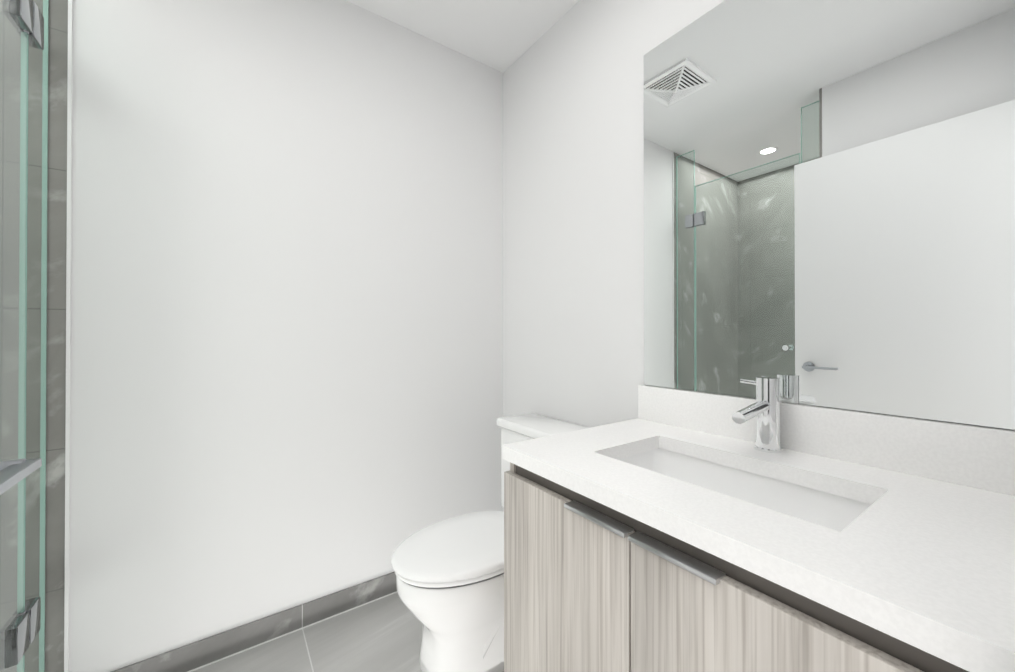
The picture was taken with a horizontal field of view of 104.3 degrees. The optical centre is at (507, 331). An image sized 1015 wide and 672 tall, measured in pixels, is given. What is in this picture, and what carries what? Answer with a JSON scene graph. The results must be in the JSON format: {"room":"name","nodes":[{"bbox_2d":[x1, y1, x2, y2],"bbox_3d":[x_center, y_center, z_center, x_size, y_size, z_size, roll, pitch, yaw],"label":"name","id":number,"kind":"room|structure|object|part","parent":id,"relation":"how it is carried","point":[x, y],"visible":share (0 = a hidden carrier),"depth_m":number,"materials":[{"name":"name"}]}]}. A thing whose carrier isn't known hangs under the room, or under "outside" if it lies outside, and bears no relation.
{"room":"bathroom","nodes":[
{"label":"bathroom","id":0,"kind":"room"},
{"bbox_2d":[0,0,67,671],"bbox_3d":[-1.758,-0.115,0.868,1.116,2.440,0.120,0,0,-35],"label":"wall tile","id":1,"kind":"structure","parent":0,"point":[56,330],"depth_m":1.11,"materials":[{"name":"grey tile"}]},
{"bbox_2d":[64,0,72,671],"bbox_3d":[-1.266,-0.113,1.138,0.008,2.440,0.006,0,0,-35],"label":"trim","id":2,"kind":"structure","parent":1,"relation":"attached to","point":[68,348],"depth_m":1.14,"materials":[{"name":"white"}]},
{"bbox_2d":[69,0,502,671],"bbox_3d":[-0.631,-0.110,1.664,1.644,2.440,0.120,0,0,-35],"label":"wall","id":3,"kind":"structure","parent":0,"point":[285,304],"depth_m":1.42,"materials":[{"name":"white paint"}]},
{"bbox_2d":[111,572,396,671],"bbox_3d":[-0.641,1.067,1.568,1.524,0.085,0.014,0,0,-35],"label":"baseboard","id":4,"kind":"structure","parent":3,"relation":"attached to","point":[194,655],"depth_m":1.41,"materials":[{"name":"tile"}]},
{"bbox_2d":[192,593,503,671],"bbox_3d":[-0.438,1.153,0.416,2.760,0.100,2.370,0,0,-35],"label":"floor","id":5,"kind":"structure","parent":0,"point":[384,634],"depth_m":1.39,"materials":[{"name":"tile"}]},
{"bbox_2d":[391,413,587,671],"bbox_3d":[-0.051,0.737,1.413,0.728,0.742,0.454,0,0,-35],"label":"toilet","id":6,"kind":"object","parent":5,"relation":"on","point":[449,572],"visible":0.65,"depth_m":1.23,"materials":[{"name":"white ceramic"}]},
{"bbox_3d":[-0.139,0.718,1.351,0.513,0.027,0.367,0,0,-35],"label":"lid","id":7,"kind":"part","parent":6,"relation":"part of","materials":[{"name":"white plastic"}]},
{"bbox_3d":[-0.138,0.744,1.352,0.499,0.016,0.351,0,0,-35],"label":"seat","id":8,"kind":"part","parent":6,"relation":"part of","materials":[{"name":"white plastic"}]},
{"bbox_3d":[-0.050,0.932,1.413,0.698,0.352,0.340,0,0,-35],"label":"bowl","id":9,"kind":"part","parent":6,"relation":"part of","materials":[{"name":"white ceramic"}]},
{"bbox_3d":[0.165,0.579,1.566,0.188,0.351,0.430,0,0,-35],"label":"tank","id":10,"kind":"part","parent":6,"relation":"part of","materials":[{"name":"white ceramic"}]},
{"bbox_2d":[503,377,1014,671],"bbox_3d":[0.453,0.608,0.834,0.579,0.994,0.816,0,0,-35],"label":"bathroom vanity","id":11,"kind":"object","parent":5,"relation":"on","point":[679,530],"visible":1,"depth_m":0.70,"materials":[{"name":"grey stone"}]},
{"bbox_3d":[0.109,0.678,0.853,0.019,0.645,0.384,0,0,-35],"label":"door","id":12,"kind":"part","parent":11,"relation":"part of","materials":[{"name":"brown wood"}]},
{"bbox_3d":[0.171,0.356,0.758,0.028,0.008,0.151,0,0,-35],"label":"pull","id":13,"kind":"part","parent":11,"relation":"part of","materials":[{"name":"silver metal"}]},
{"bbox_3d":[0.263,0.355,0.628,0.028,0.008,0.151,0,0,-35],"label":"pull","id":14,"kind":"part","parent":11,"relation":"part of","materials":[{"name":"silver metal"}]},
{"bbox_3d":[0.254,0.364,0.694,0.018,0.081,0.780,0,0,-35],"label":"rail","id":15,"kind":"part","parent":11,"relation":"part of","materials":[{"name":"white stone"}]},
{"bbox_2d":[618,448,871,531],"bbox_3d":[0.449,0.389,0.832,0.317,0.131,0.522,0,0,-35],"label":"sink","id":16,"kind":"object","parent":11,"relation":"in","point":[829,507],"depth_m":0.90,"materials":[{"name":"white ceramic"}]},
{"bbox_2d":[732,377,781,452],"bbox_3d":[0.577,0.200,0.944,0.180,0.176,0.091,0,0,-35],"label":"faucet","id":17,"kind":"object","parent":11,"relation":"on","point":[766,409],"depth_m":0.94,"materials":[{"name":"silver metal"}]},
{"bbox_3d":[0.332,0.676,0.536,0.019,0.645,0.382,0,0,-35],"label":"door","id":18,"kind":"part","parent":11,"relation":"part of","materials":[{"name":"brown wood"}]},
{"bbox_3d":[-1.050,1.095,0.745,0.100,0.020,0.888,0,0,-35],"label":"curb","id":19,"kind":"object","parent":5,"relation":"on","visible":0},
{"bbox_2d":[0,0,48,671],"bbox_3d":[-1.050,-0.110,0.750,0.100,2.390,0.882,0,0,-35],"label":"glass","id":20,"kind":"object","parent":19,"relation":"on","point":[23,626],"visible":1,"depth_m":0.99,"materials":[{"name":"teal"}]},
{"bbox_2d":[346,0,578,72],"bbox_3d":[-0.577,-1.386,0.625,2.760,0.100,1.890,0,0,-35],"label":"ceiling","id":21,"kind":"structure","parent":0,"point":[502,36],"depth_m":1.69,"materials":[{"name":"white paint"}]},
{"bbox_2d":[503,0,1014,511],"bbox_3d":[0.537,-0.112,1.331,0.120,2.440,1.770,0,0,-35],"label":"wall","id":22,"kind":"structure","parent":0,"point":[573,214],"depth_m":1.58,"materials":[{"name":"white paint"}]},
{"bbox_2d":[638,385,1014,495],"bbox_3d":[0.682,0.233,0.997,0.020,0.111,0.816,0,0,-35],"label":"backsplash","id":23,"kind":"structure","parent":22,"relation":"attached to","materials":[{"name":"stone"}]},
{"bbox_2d":[644,0,1014,429],"bbox_3d":[0.693,-0.379,1.000,0.006,1.109,0.804,0,0,-35],"label":"mirror","id":24,"kind":"object","parent":22,"relation":"attached to","point":[829,203],"visible":1,"depth_m":0.90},
{"bbox_3d":[-0.685,0.179,0.496,0.009,0.052,0.052,0,0,-35],"label":"rose","id":25,"kind":"object","parent":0,"visible":0},
{"bbox_2d":[0,458,25,470],"bbox_3d":[-0.666,0.179,0.510,0.055,0.020,0.020,0,0,-35],"label":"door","id":26,"kind":"structure","parent":25,"relation":"attached to","point":[4,464],"depth_m":0.52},
{"bbox_2d":[0,458,41,494],"bbox_3d":[-0.607,0.178,0.476,0.023,0.012,0.147,0,0,-35],"label":"door lever","id":27,"kind":"object","parent":26,"relation":"attached to","point":[11,475],"visible":1,"depth_m":0.49,"materials":[{"name":"silver metal"}]}
]}

